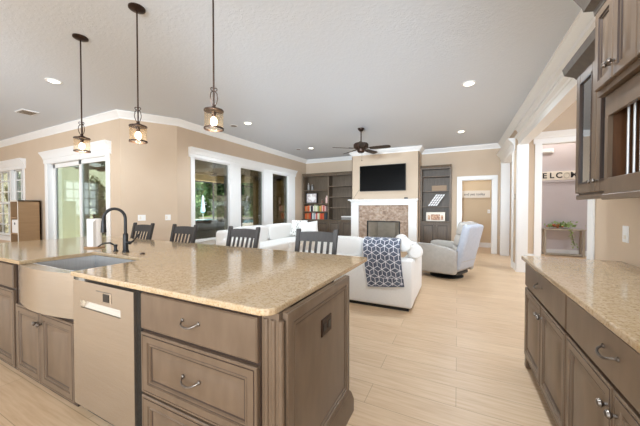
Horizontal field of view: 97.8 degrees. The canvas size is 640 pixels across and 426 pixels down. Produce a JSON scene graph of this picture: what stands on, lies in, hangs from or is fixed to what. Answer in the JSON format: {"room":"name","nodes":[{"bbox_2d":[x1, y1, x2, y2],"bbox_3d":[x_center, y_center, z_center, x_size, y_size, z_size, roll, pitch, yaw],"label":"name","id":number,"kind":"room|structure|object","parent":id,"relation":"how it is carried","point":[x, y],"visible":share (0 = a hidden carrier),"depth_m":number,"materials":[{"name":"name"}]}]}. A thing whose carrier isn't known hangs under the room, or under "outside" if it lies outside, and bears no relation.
{"room":"kitchen","nodes":[
{"label":"kitchen","id":0,"kind":"room"},
{"bbox_2d":[0,118,120,242],"bbox_3d":[-7.269,-0.380,7.098,7.880,3.130,0.160,0,1,26],"label":"wall","id":1,"kind":"structure","parent":0,"point":[109,130],"depth_m":6.33,"materials":[{"name":"paint"}]},
{"bbox_2d":[0,171,9,234],"bbox_3d":[-8.879,-0.284,7.894,1.290,1.810,0.060,0,1,26],"label":"window","id":2,"kind":"structure","parent":1,"relation":"in","point":[4,176],"depth_m":7.92,"materials":[{"name":"white"}]},
{"bbox_2d":[0,158,25,240],"bbox_3d":[-8.550,-0.320,7.644,2.400,2.150,0.235,0,1,26],"label":"trim","id":3,"kind":"structure","parent":1,"relation":"attached to","point":[10,165],"depth_m":7.44,"materials":[{"name":"white wood"}]},
{"bbox_2d":[14,169,22,199],"bbox_3d":[-7.910,-0.276,7.416,0.750,1.810,0.060,0,1,26],"label":"window","id":4,"kind":"structure","parent":1,"relation":"in","point":[17,173],"depth_m":7.50,"materials":[{"name":"white"}]},
{"bbox_2d":[38,140,110,238],"bbox_3d":[-5.280,-0.102,6.059,2.790,2.610,0.275,0,1,26],"label":"trim","id":5,"kind":"structure","parent":1,"relation":"attached to","point":[101,148],"depth_m":6.08,"materials":[{"name":"white wood"}]},
{"bbox_2d":[53,156,105,238],"bbox_3d":[-5.250,0.032,6.122,2.450,2.340,0.120,0,1,26],"label":"door","id":6,"kind":"structure","parent":1,"relation":"in","point":[79,186],"depth_m":6.21,"materials":[{"name":"white"}]},
{"bbox_2d":[0,9,593,163],"bbox_3d":[-3.760,-1.867,6.364,14.600,0.130,10.550,0,1,26],"label":"trim","id":7,"kind":"structure","parent":1,"relation":"attached to","point":[582,20],"depth_m":5.91,"materials":[{"name":"white wood"}]},
{"bbox_2d":[120,118,177,241],"bbox_3d":[-3.394,-0.353,5.587,0.954,3.130,0.134,-1,1,-31],"label":"wall","id":8,"kind":"structure","parent":0,"point":[149,170],"depth_m":5.53,"materials":[{"name":"paint"}]},
{"bbox_2d":[138,215,145,220],"bbox_3d":[-3.483,0.094,5.457,0.130,0.115,0.011,-1,1,-31],"label":"light switch","id":9,"kind":"object","parent":8,"relation":"attached to","point":[140,217],"visible":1,"depth_m":5.46,"materials":[{"name":"white plastic"}]},
{"bbox_2d":[165,215,170,219],"bbox_3d":[-3.096,0.090,5.687,0.100,0.115,0.011,-1,1,-31],"label":"light switch","id":10,"kind":"object","parent":8,"relation":"attached to","point":[167,217],"visible":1,"depth_m":5.69,"materials":[{"name":"white plastic"}]},
{"bbox_2d":[195,160,212,173],"bbox_3d":[-4.099,-1.664,9.266,4.830,0.180,6.550,0,1,26],"label":"roof","id":11,"kind":"structure","parent":0,"point":[200,166],"depth_m":9.47,"materials":[{"name":"brown wood"}]},
{"bbox_2d":[195,166,213,176],"bbox_3d":[-3.557,-1.412,9.436,1.188,0.330,1.210,0,1,26],"label":"fan","id":12,"kind":"object","parent":11,"relation":"hanging from","point":[211,174],"visible":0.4,"depth_m":9.32,"materials":[{"name":"brown wood"}]},
{"bbox_2d":[198,217,215,218],"bbox_3d":[-11.823,0.887,29.647,20.600,0.080,25.300,0,1,26],"label":"deck","id":13,"kind":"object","parent":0,"point":[198,217],"depth_m":40.60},
{"bbox_2d":[200,195,204,212],"bbox_3d":[-10.250,-0.316,24.446,0.400,2.510,0.390,0,1,26],"label":"patio umbrella","id":14,"kind":"object","parent":13,"relation":"on","point":[202,201],"visible":0.93,"depth_m":24.33,"materials":[{"name":"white fabric"}]},
{"bbox_2d":[195,180,214,219],"bbox_3d":[-6.371,-0.470,18.741,0.080,3.020,10.000,0,1,26],"label":"screen enclosure","id":15,"kind":"object","parent":13,"relation":"on","point":[213,183],"visible":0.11,"depth_m":17.80,"materials":[{"name":"black metal"}]},
{"bbox_2d":[195,220,215,238],"bbox_3d":[-4.853,0.697,11.546,1.100,0.820,2.400,0,1,26],"label":"sofa","id":16,"kind":"object","parent":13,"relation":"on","point":[206,228],"visible":0.31,"depth_m":11.03,"materials":[{"name":"fabric"}]},
{"bbox_2d":[177,126,305,244],"bbox_3d":[-1.768,-0.402,8.351,0.160,3.130,5.670,0,1,26],"label":"wall","id":17,"kind":"structure","parent":0,"point":[186,138],"depth_m":6.41,"materials":[{"name":"paint"}]},
{"bbox_2d":[195,158,228,240],"bbox_3d":[-2.606,-0.307,6.653,0.160,1.846,1.046,0,1,26],"label":"window","id":18,"kind":"structure","parent":17,"relation":"in","point":[221,170],"depth_m":6.89,"materials":[{"name":"white"}]},
{"bbox_2d":[188,146,297,244],"bbox_3d":[-1.809,-0.368,7.970,0.105,2.175,4.410,0,1,26],"label":"trim","id":19,"kind":"structure","parent":17,"relation":"attached to","point":[235,163],"depth_m":7.34,"materials":[{"name":"white wood"}]},
{"bbox_2d":[241,167,262,226],"bbox_3d":[-1.983,-0.330,7.918,0.160,1.846,0.986,0,1,26],"label":"window","id":20,"kind":"structure","parent":17,"relation":"in","point":[251,179],"depth_m":7.90,"materials":[{"name":"white"}]},
{"bbox_2d":[273,173,287,223],"bbox_3d":[-1.364,-0.352,9.173,0.160,1.846,0.926,0,1,26],"label":"window","id":21,"kind":"structure","parent":17,"relation":"in","point":[280,181],"depth_m":9.19,"materials":[{"name":"white"}]},
{"bbox_2d":[0,0,580,159],"bbox_3d":[-3.496,-2.014,6.705,14.970,0.150,13.000,0,1,26],"label":"ceiling","id":22,"kind":"structure","parent":0,"point":[306,74],"depth_m":3.56,"materials":[{"name":"white paint"}]},
{"bbox_2d":[14,109,38,115],"bbox_3d":[-5.550,-1.905,5.288,0.340,0.018,0.240,0,1,26],"label":"ceiling vent","id":23,"kind":"object","parent":22,"relation":"in","point":[22,111],"visible":1,"depth_m":5.26,"materials":[{"name":"white"}]},
{"bbox_2d":[45,78,62,83],"bbox_3d":[-3.812,-1.886,3.997,0.190,0.010,0.190,0,1,26],"label":"recessed light","id":24,"kind":"object","parent":22,"relation":"in","point":[51,80],"visible":1,"depth_m":4.00,"materials":[{"name":"white"}]},
{"bbox_2d":[72,33,90,152],"bbox_3d":[-2.553,-1.265,2.986,0.148,1.216,0.148,0,1,26],"label":"pendant light","id":25,"kind":"object","parent":22,"relation":"hanging from","point":[79,37],"visible":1,"depth_m":2.98,"materials":[{"name":"brown metal"}]},
{"bbox_2d":[128,2,147,143],"bbox_3d":[-1.665,-1.257,2.549,0.148,1.216,0.148,0,1,26],"label":"pendant light","id":26,"kind":"object","parent":22,"relation":"hanging from","point":[136,8],"visible":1,"depth_m":2.54,"materials":[{"name":"brown metal"}]},
{"bbox_2d":[204,0,223,131],"bbox_3d":[-0.815,-1.250,2.136,0.148,1.216,0.148,0,1,26],"label":"pendant light","id":27,"kind":"object","parent":22,"relation":"hanging from","point":[213,110],"visible":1,"depth_m":2.13,"materials":[{"name":"brown metal"}]},
{"bbox_2d":[332,127,390,160],"bbox_3d":[0.984,-1.554,6.363,1.234,0.756,1.283,0,1,26],"label":"ceiling fan","id":28,"kind":"object","parent":22,"relation":"hanging from","point":[360,146],"visible":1,"depth_m":6.29,"materials":[{"name":"brown metal"}]},
{"bbox_2d":[462,81,475,86],"bbox_3d":[2.176,-1.887,4.079,0.190,0.010,0.190,0,1,26],"label":"recessed light","id":29,"kind":"object","parent":22,"relation":"in","point":[467,83],"visible":1,"depth_m":4.07,"materials":[{"name":"white"}]},
{"bbox_2d":[0,247,586,425],"bbox_3d":[-1.350,1.276,5.315,20.100,0.120,16.700,0,1,26],"label":"floor","id":30,"kind":"structure","parent":0,"point":[457,356],"depth_m":2.29,"materials":[{"name":"brown wood"}]},
{"bbox_2d":[0,261,17,369],"bbox_3d":[-2.612,0.821,2.712,0.740,0.882,0.791,0,1,26],"label":"base cabinet","id":31,"kind":"object","parent":30,"relation":"on","point":[8,271],"visible":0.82,"depth_m":2.28,"materials":[{"name":"wood"}]},
{"bbox_2d":[9,200,40,241],"bbox_3d":[-6.984,0.448,6.625,0.461,1.490,0.384,0,1,26],"label":"shelf","id":32,"kind":"object","parent":30,"relation":"on","point":[27,213],"visible":0.71,"depth_m":6.54,"materials":[{"name":"beige laminate"}]},
{"bbox_2d":[12,220,17,232],"bbox_3d":[-6.996,0.308,6.601,0.340,0.309,0.314,0,1,26],"label":"storage bin","id":33,"kind":"object","parent":32,"relation":"on","point":[14,222],"visible":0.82,"depth_m":6.46,"materials":[{"name":"white plastic"}]},
{"bbox_2d":[16,265,80,406],"bbox_3d":[-1.852,0.828,2.338,0.913,0.882,0.789,0,1,26],"label":"base cabinet","id":34,"kind":"object","parent":30,"relation":"on","point":[44,343],"visible":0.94,"depth_m":2.00,"materials":[{"name":"wood"}]},
{"bbox_2d":[73,278,143,425],"bbox_3d":[-1.143,0.836,1.911,0.683,0.880,0.609,0,1,26],"label":"dishwasher","id":35,"kind":"object","parent":30,"relation":"on","point":[107,317],"visible":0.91,"depth_m":1.62,"materials":[{"name":"silver metal"}]},
{"bbox_2d":[130,222,154,239],"bbox_3d":[-2.793,0.697,4.051,0.472,1.086,0.537,0,1,26],"label":"counter stool","id":36,"kind":"object","parent":30,"relation":"on","point":[148,229],"visible":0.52,"depth_m":4.24,"materials":[{"name":"grey wood"}]},
{"bbox_2d":[170,224,197,242],"bbox_3d":[-1.967,0.704,3.645,0.472,1.086,0.537,0,1,26],"label":"counter stool","id":37,"kind":"object","parent":30,"relation":"on","point":[177,230],"visible":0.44,"depth_m":3.84,"materials":[{"name":"grey wood"}]},
{"bbox_2d":[141,282,331,425],"bbox_3d":[-0.451,0.840,1.647,0.789,0.882,0.791,0,1,26],"label":"base cabinet","id":38,"kind":"object","parent":30,"relation":"on","point":[201,364],"visible":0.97,"depth_m":1.30,"materials":[{"name":"wood"}]},
{"bbox_2d":[0,236,366,315],"bbox_3d":[-1.703,0.366,2.553,4.015,0.030,1.318,0,1,26],"label":"countertop","id":39,"kind":"structure","parent":38,"relation":"on","point":[255,281],"depth_m":1.83,"materials":[{"name":"beige stone"}]},
{"bbox_2d":[19,255,134,318],"bbox_3d":[-1.856,0.537,2.170,0.930,0.299,0.519,0,1,26],"label":"farmhouse sink","id":40,"kind":"object","parent":39,"relation":"in","point":[46,288],"visible":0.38,"depth_m":1.93,"materials":[{"name":"metal"}]},
{"bbox_2d":[33,255,134,270],"bbox_3d":[-1.781,0.506,2.175,0.800,0.236,0.442,0,1,26],"label":"basin","id":41,"kind":"object","parent":40,"relation":"in","point":[79,263],"depth_m":2.39,"materials":[{"name":"metal"}]},
{"bbox_2d":[84,215,104,248],"bbox_3d":[-2.266,0.182,2.803,0.170,0.330,0.170,0,1,26],"label":"paper towel holder","id":42,"kind":"object","parent":39,"relation":"on","point":[94,235],"visible":0.94,"depth_m":2.75,"materials":[{"name":"white paper"}]},
{"bbox_2d":[98,242,118,251],"bbox_3d":[-1.939,0.308,2.556,0.167,0.085,0.043,0,1,-8],"label":"soap dispenser","id":43,"kind":"object","parent":39,"relation":"on","point":[114,245],"visible":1,"depth_m":2.55,"materials":[{"name":"black metal"}]},
{"bbox_2d":[101,207,139,252],"bbox_3d":[-1.755,0.151,2.482,0.307,0.402,0.103,0,1,-13],"label":"faucet","id":44,"kind":"object","parent":39,"relation":"on","point":[126,242],"visible":1,"depth_m":2.49,"materials":[{"name":"black metal"}]},
{"bbox_2d":[226,226,260,247],"bbox_3d":[-1.030,0.712,3.194,0.472,1.086,0.537,0,1,26],"label":"counter stool","id":45,"kind":"object","parent":30,"relation":"on","point":[248,233],"visible":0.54,"depth_m":3.38,"materials":[{"name":"grey wood"}]},
{"bbox_2d":[216,223,314,250],"bbox_3d":[-1.141,0.740,6.839,1.020,0.900,2.765,0,1,26],"label":"sofa","id":46,"kind":"object","parent":30,"relation":"on","point":[277,236],"visible":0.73,"depth_m":6.63,"materials":[{"name":"white fabric"}]},
{"bbox_2d":[232,225,268,241],"bbox_3d":[-1.592,0.507,6.418,0.260,0.420,1.150,0,1,26],"label":"cushion","id":47,"kind":"object","parent":46,"relation":"on","point":[264,231],"depth_m":6.59,"materials":[{"name":"white fabric"}]},
{"bbox_2d":[259,241,288,249],"bbox_3d":[-1.296,0.769,6.277,0.800,0.180,1.150,0,1,26],"label":"seat cushion","id":48,"kind":"object","parent":46,"relation":"on","point":[274,245],"depth_m":6.23,"materials":[{"name":"white fabric"}]},
{"bbox_2d":[266,223,291,239],"bbox_3d":[-1.081,0.489,7.454,0.260,0.420,1.150,0,1,26],"label":"cushion","id":49,"kind":"object","parent":46,"relation":"on","point":[279,230],"depth_m":7.23,"materials":[{"name":"white fabric"}]},
{"bbox_2d":[267,236,308,247],"bbox_3d":[-0.785,0.751,7.313,0.800,0.180,1.150,0,1,26],"label":"seat cushion","id":50,"kind":"object","parent":46,"relation":"on","point":[290,239],"depth_m":7.02,"materials":[{"name":"white fabric"}]},
{"bbox_2d":[290,220,307,235],"bbox_3d":[-0.591,0.415,7.679,0.500,0.438,0.224,0,1,26],"label":"throw pillow","id":51,"kind":"object","parent":46,"relation":"on","point":[295,223],"visible":0.5,"depth_m":7.65,"materials":[{"name":"fabric"}]},
{"bbox_2d":[299,221,317,231],"bbox_3d":[-0.293,0.445,7.378,0.550,0.481,0.222,0,1,1],"label":"throw pillow","id":52,"kind":"object","parent":46,"relation":"on","point":[308,226],"visible":0.59,"depth_m":7.33,"materials":[{"name":"white fabric"}]},
{"bbox_2d":[262,306,289,425],"bbox_3d":[-0.175,0.848,1.186,0.115,0.882,0.104,0,1,26],"label":"post","id":53,"kind":"object","parent":30,"relation":"on","point":[273,326],"visible":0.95,"depth_m":1.14,"materials":[{"name":"brown wood"}]},
{"bbox_2d":[295,228,338,282],"bbox_3d":[-0.120,0.719,2.768,0.472,1.086,0.537,0,1,21],"label":"counter stool","id":54,"kind":"object","parent":30,"relation":"on","point":[310,236],"visible":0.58,"depth_m":2.97,"materials":[{"name":"grey wood"}]},
{"bbox_2d":[283,275,353,425],"bbox_3d":[0.030,0.843,1.473,0.050,0.882,0.752,0,1,26],"label":"end panel","id":55,"kind":"object","parent":30,"relation":"on","point":[317,392],"visible":1,"depth_m":1.39,"materials":[{"name":"brown wood"}]},
{"bbox_2d":[321,313,331,337],"bbox_3d":[0.029,0.584,1.462,0.018,0.090,0.120,0,1,26],"label":"outlet","id":56,"kind":"object","parent":55,"relation":"attached to","point":[326,320],"depth_m":1.45,"materials":[{"name":"brown plastic"}]},
{"bbox_2d":[302,171,351,235],"bbox_3d":[0.311,-0.147,10.031,2.050,2.560,0.419,0,1,26],"label":"bookcase","id":57,"kind":"object","parent":30,"relation":"on","point":[337,186],"visible":0.62,"depth_m":10.01,"materials":[{"name":"grey wood"}]},
{"bbox_2d":[306,193,317,202],"bbox_3d":[-0.308,-0.550,10.305,0.470,0.384,0.030,0,1,26],"label":"framed picture","id":58,"kind":"object","parent":57,"relation":"on","point":[310,197],"visible":0.92,"depth_m":10.29,"materials":[{"name":"black metal"}]},
{"bbox_2d":[341,216,350,219],"bbox_3d":[0.974,0.171,9.719,0.420,0.125,0.250,0,1,26],"label":"storage box","id":59,"kind":"object","parent":57,"relation":"on","point":[342,217],"visible":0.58,"depth_m":9.62,"materials":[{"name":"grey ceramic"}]},
{"bbox_2d":[300,236,421,311],"bbox_3d":[0.657,0.780,4.351,1.645,0.906,1.140,0,1,26],"label":"sofa","id":60,"kind":"object","parent":30,"relation":"on","point":[396,298],"visible":0.27,"depth_m":3.75,"materials":[{"name":"white fabric"}]},
{"bbox_2d":[317,236,363,254],"bbox_3d":[0.307,0.537,4.140,0.780,0.413,0.288,0,1,26],"label":"cushion","id":61,"kind":"object","parent":60,"relation":"on","point":[346,245],"depth_m":3.97,"materials":[{"name":"white fabric"}]},
{"bbox_2d":[363,236,403,286],"bbox_3d":[0.876,0.651,3.757,0.558,0.646,0.357,0,1,26],"label":"throw blanket","id":62,"kind":"object","parent":60,"relation":"on","point":[383,267],"visible":1,"depth_m":3.63,"materials":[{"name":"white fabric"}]},
{"bbox_2d":[395,234,410,251],"bbox_3d":[1.149,0.411,3.890,0.200,0.200,0.500,0,1,12],"label":"bolster pillow","id":63,"kind":"object","parent":60,"relation":"on","point":[405,245],"visible":0.78,"depth_m":3.65,"materials":[{"name":"white fabric"}]},
{"bbox_2d":[407,241,422,258],"bbox_3d":[1.354,0.529,4.036,0.200,0.200,0.500,0,1,12],"label":"bolster pillow","id":64,"kind":"object","parent":60,"relation":"on","point":[415,252],"visible":0.84,"depth_m":3.80,"materials":[{"name":"white fabric"}]},
{"bbox_2d":[348,199,418,251],"bbox_3d":[1.999,0.362,8.850,2.160,1.585,0.610,0,1,26],"label":"fireplace","id":65,"kind":"object","parent":30,"relation":"on","point":[391,218],"visible":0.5,"depth_m":8.77,"materials":[{"name":"stone"}]},
{"bbox_2d":[348,199,418,200],"bbox_3d":[1.906,-0.410,8.648,2.160,0.035,0.190,0,1,26],"label":"mantel shelf","id":66,"kind":"object","parent":65,"relation":"attached to","point":[354,199],"depth_m":8.54,"materials":[{"name":"white wood"}]},
{"bbox_2d":[420,164,451,242],"bbox_3d":[3.504,-0.129,8.458,0.860,2.580,0.419,0,1,26],"label":"bookcase","id":67,"kind":"object","parent":30,"relation":"on","point":[432,175],"visible":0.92,"depth_m":8.48,"materials":[{"name":"grey wood"}]},
{"bbox_2d":[426,212,444,220],"bbox_3d":[3.473,0.108,8.398,0.530,0.265,0.039,0,1,26],"label":"collage frame","id":68,"kind":"object","parent":67,"relation":"on","point":[430,216],"visible":0.94,"depth_m":8.38,"materials":[{"name":"beige"}]},
{"bbox_2d":[431,214,439,219],"bbox_3d":[3.465,0.126,8.383,0.250,0.170,0.004,0,1,26],"label":"picture","id":69,"kind":"object","parent":68,"relation":"attached to","point":[433,216],"depth_m":8.38},
{"bbox_2d":[428,194,445,205],"bbox_3d":[3.520,-0.385,8.433,0.516,0.360,0.056,0,1,26],"label":"panel","id":70,"kind":"object","parent":67,"relation":"on","point":[436,200],"visible":0.99,"depth_m":8.42,"materials":[{"name":"white metal"}]},
{"bbox_2d":[432,185,446,190],"bbox_3d":[3.652,-0.756,8.553,0.420,0.170,0.015,0,1,26],"label":"plaque","id":71,"kind":"object","parent":67,"relation":"on","point":[441,187],"visible":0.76,"depth_m":8.53,"materials":[{"name":"beige laminate"}]},
{"bbox_2d":[416,221,483,278],"bbox_3d":[2.496,0.684,5.443,0.856,1.060,1.066,-1,1,-40],"label":"recliner","id":72,"kind":"object","parent":30,"relation":"on","point":[446,259],"visible":0.94,"depth_m":5.09,"materials":[{"name":"grey leather"}]},
{"bbox_2d":[453,234,459,245],"bbox_3d":[2.690,0.490,5.194,0.600,0.234,0.180,-1,1,-40],"label":"cushion","id":73,"kind":"object","parent":72,"relation":"on","point":[457,237],"depth_m":5.01,"materials":[{"name":"fabric"}]},
{"bbox_2d":[456,221,477,234],"bbox_3d":[2.720,0.286,5.154,0.600,0.254,0.184,-1,1,-40],"label":"cushion","id":74,"kind":"object","parent":72,"relation":"on","point":[462,226],"depth_m":4.96,"materials":[{"name":"leather"}]},
{"bbox_2d":[524,263,569,425],"bbox_3d":[1.730,0.838,1.763,0.621,0.882,0.976,0,1,26],"label":"base cabinet","id":75,"kind":"object","parent":30,"relation":"on","point":[545,332],"visible":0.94,"depth_m":1.74,"materials":[{"name":"wood"}]},
{"bbox_2d":[521,255,639,352],"bbox_3d":[1.117,0.403,0.488,0.622,0.030,3.850,0,1,26],"label":"countertop","id":76,"kind":"structure","parent":75,"relation":"on","point":[609,291],"depth_m":1.39,"materials":[{"name":"beige stone"}]},
{"bbox_2d":[542,228,585,256],"bbox_3d":[6.699,0.807,7.707,0.900,0.735,0.280,0,1,26],"label":"console table","id":77,"kind":"object","parent":30,"relation":"on","point":[544,230],"visible":0.97,"depth_m":7.62,"materials":[{"name":"brown wood"}]},
{"bbox_2d":[544,221,585,248],"bbox_3d":[6.696,0.585,7.644,0.867,0.753,0.294,0,1,26],"label":"flower garland","id":78,"kind":"object","parent":77,"relation":"on","point":[560,224],"visible":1,"depth_m":7.62,"materials":[{"name":"green plant"}]},
{"bbox_2d":[565,296,639,425],"bbox_3d":[1.299,0.854,0.888,0.621,0.882,0.965,0,1,26],"label":"base cabinet","id":79,"kind":"object","parent":30,"relation":"on","point":[602,388],"visible":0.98,"depth_m":1.11,"materials":[{"name":"wood"}]},
{"bbox_2d":[352,151,421,241],"bbox_3d":[2.127,-0.414,9.007,2.090,3.130,0.650,0,1,26],"label":"wall","id":80,"kind":"structure","parent":0,"point":[413,159],"depth_m":8.55,"materials":[{"name":"paint"}]},
{"bbox_2d":[360,163,405,191],"bbox_3d":[1.932,-1.088,8.677,1.430,0.810,0.092,0,1,26],"label":"television","id":81,"kind":"object","parent":80,"relation":"attached to","point":[388,177],"visible":1,"depth_m":8.61,"materials":[{"name":"black metal"}]},
{"bbox_2d":[306,148,510,254],"bbox_3d":[2.369,-0.420,9.339,6.710,3.130,0.160,0,1,26],"label":"wall","id":82,"kind":"structure","parent":0,"point":[486,161],"depth_m":8.35,"materials":[{"name":"paint"}]},
{"bbox_2d":[457,175,497,253],"bbox_3d":[4.611,0.040,8.234,1.035,2.250,0.196,0,1,26],"label":"trim","id":83,"kind":"structure","parent":82,"relation":"attached to","point":[494,178],"depth_m":7.99,"materials":[{"name":"white wood"}]},
{"bbox_2d":[462,180,490,242],"bbox_3d":[5.592,-0.419,9.307,4.200,3.130,0.150,0,1,26],"label":"wall","id":84,"kind":"structure","parent":0,"point":[473,209],"depth_m":9.35,"materials":[{"name":"paint"}]},
{"bbox_2d":[462,190,489,197],"bbox_3d":[5.217,-0.630,9.384,0.855,0.240,0.031,0,1,26],"label":"wall sign","id":85,"kind":"object","parent":84,"relation":"attached to","point":[484,193],"visible":0.99,"depth_m":9.36,"materials":[{"name":"beige wood"}]},
{"bbox_2d":[479,242,490,247],"bbox_3d":[5.554,1.067,9.257,4.200,0.160,0.020,0,1,26],"label":"baseboard","id":86,"kind":"structure","parent":84,"relation":"attached to","point":[486,245],"depth_m":9.27,"materials":[{"name":"white wood"}]},
{"bbox_2d":[509,130,517,262],"bbox_3d":[4.656,-0.374,6.769,0.165,3.130,2.430,0,1,26],"label":"wall","id":87,"kind":"structure","parent":0,"point":[515,132],"depth_m":5.98,"materials":[{"name":"paint"}]},
{"bbox_2d":[496,138,514,267],"bbox_3d":[4.660,-0.222,6.915,0.305,2.820,2.030,0,1,26],"label":"trim","id":88,"kind":"structure","parent":87,"relation":"attached to","point":[506,153],"depth_m":7.62,"materials":[{"name":"white wood"}]},
{"bbox_2d":[515,144,528,272],"bbox_3d":[4.122,-0.090,5.699,0.197,2.600,0.070,0,1,26],"label":"trim","id":89,"kind":"structure","parent":87,"relation":"attached to","point":[522,157],"depth_m":5.67,"materials":[{"name":"white wood"}]},
{"bbox_2d":[510,100,576,257],"bbox_3d":[7.403,-0.765,6.228,5.235,3.930,0.140,0,1,26],"label":"wall","id":90,"kind":"structure","parent":0,"point":[566,120],"depth_m":7.12,"materials":[{"name":"paint"}]},
{"bbox_2d":[534,129,575,255],"bbox_3d":[6.224,-0.409,6.754,1.750,3.200,0.270,0,1,26],"label":"trim","id":91,"kind":"structure","parent":90,"relation":"attached to","point":[569,135],"depth_m":7.04,"materials":[{"name":"white wood"}]},
{"bbox_2d":[541,143,587,250],"bbox_3d":[7.958,-0.785,7.354,5.235,3.930,0.150,0,1,26],"label":"wall","id":92,"kind":"structure","parent":0,"point":[559,202],"depth_m":7.85,"materials":[{"name":"paint"}]},
{"bbox_2d":[543,148,553,153],"bbox_3d":[6.457,-1.766,7.962,0.320,0.130,0.050,0,1,26],"label":"door chime","id":93,"kind":"object","parent":92,"relation":"attached to","point":[550,150],"visible":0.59,"depth_m":7.92,"materials":[{"name":"white plastic"}]},
{"bbox_2d":[542,180,574,182],"bbox_3d":[6.678,-0.894,7.882,2.200,0.050,0.030,0,1,26],"label":"trim","id":94,"kind":"structure","parent":92,"relation":"attached to","point":[554,180],"depth_m":7.84,"materials":[{"name":"paint"}]},
{"bbox_2d":[542,170,575,180],"bbox_3d":[6.763,-1.051,7.825,1.500,0.245,0.048,0,1,26],"label":"welcome sign","id":95,"kind":"object","parent":92,"relation":"attached to","point":[555,175],"visible":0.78,"depth_m":7.84,"materials":[{"name":"beige wood"}]},
{"bbox_2d":[541,249,586,255],"bbox_3d":[7.920,1.111,7.311,5.235,0.140,0.020,0,1,26],"label":"baseboard","id":96,"kind":"structure","parent":92,"relation":"attached to","point":[547,250],"depth_m":7.83,"materials":[{"name":"white wood"}]},
{"bbox_2d":[594,198,639,266],"bbox_3d":[1.545,-0.263,0.461,0.160,3.130,4.600,0,1,26],"label":"wall","id":97,"kind":"structure","parent":0,"point":[611,215],"depth_m":2.14,"materials":[{"name":"paint"}]},
{"bbox_2d":[515,16,595,144],"bbox_3d":[2.304,-1.591,2.042,0.225,0.530,8.150,0,1,26],"label":"trim","id":98,"kind":"structure","parent":97,"relation":"attached to","point":[559,92],"depth_m":3.67,"materials":[{"name":"white wood"}]},
{"bbox_2d":[562,28,604,199],"bbox_3d":[1.872,-0.591,1.740,0.381,1.000,0.755,0,1,26],"label":"upper cabinet","id":99,"kind":"object","parent":97,"relation":"attached to","point":[590,113],"visible":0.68,"depth_m":1.86,"materials":[{"name":"brown wood"}]},
{"bbox_2d":[587,199,594,259],"bbox_3d":[2.546,-0.034,2.497,0.200,2.600,0.110,0,1,26],"label":"trim","id":100,"kind":"structure","parent":97,"relation":"attached to","point":[590,202],"depth_m":2.52,"materials":[{"name":"white"}]},
{"bbox_2d":[573,0,639,97],"bbox_3d":[1.430,-0.938,0.996,0.521,0.650,1.180,0,1,26],"label":"upper cabinet","id":101,"kind":"object","parent":97,"relation":"attached to","point":[617,22],"visible":1,"depth_m":1.32,"materials":[{"name":"brown wood"}]},
{"bbox_2d":[601,72,639,199],"bbox_3d":[1.458,-0.334,0.931,0.404,0.545,1.070,0,1,26],"label":"upper cabinet","id":102,"kind":"object","parent":97,"relation":"attached to","point":[622,106],"visible":1,"depth_m":1.41,"materials":[{"name":"brown wood"}]},
{"bbox_2d":[622,226,628,242],"bbox_3d":[2.220,0.154,2.031,0.010,0.120,0.075,0,1,26],"label":"wall outlet","id":103,"kind":"object","parent":97,"relation":"attached to","point":[625,229],"visible":1,"depth_m":2.02,"materials":[{"name":"white plastic"}]},
{"bbox_3d":[-16.515,0.617,51.800,64.600,0.160,71.700,0,1,26],"label":"lawn","id":104,"kind":"structure","parent":0,"visible":0},
{"bbox_2d":[195,182,207,218],"bbox_3d":[-15.382,-5.581,34.788,5.296,14.322,4.100,0,1,26],"label":"tree","id":105,"kind":"object","parent":104,"relation":"on","point":[200,187],"visible":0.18,"depth_m":34.06,"materials":[{"name":"green plant"}]},
{"bbox_2d":[200,183,215,215],"bbox_3d":[-11.889,-7.035,52.168,50.448,19.561,10.512,0,1,-13],"label":"woodland","id":106,"kind":"object","parent":104,"relation":"on","point":[208,206],"visible":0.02,"depth_m":51.16,"materials":[{"name":"green plant"}]},
{"bbox_2d":[205,183,215,213],"bbox_3d":[-15.538,-8.116,42.745,5.644,19.026,5.380,-1,1,-40],"label":"tree","id":107,"kind":"object","parent":104,"relation":"on","point":[209,190],"visible":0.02,"depth_m":42.66,"materials":[{"name":"green plant"}]},
{"label":"outside","id":108,"kind":"structure","parent":0,"visible":0},
{"bbox_2d":[195,174,214,181],"bbox_3d":[-3.226,-1.476,10.567,4.350,0.280,3.750,0,1,26],"label":"beam","id":109,"kind":"structure","parent":108,"point":[207,178],"depth_m":11.67,"materials":[{"name":"beige wood"}]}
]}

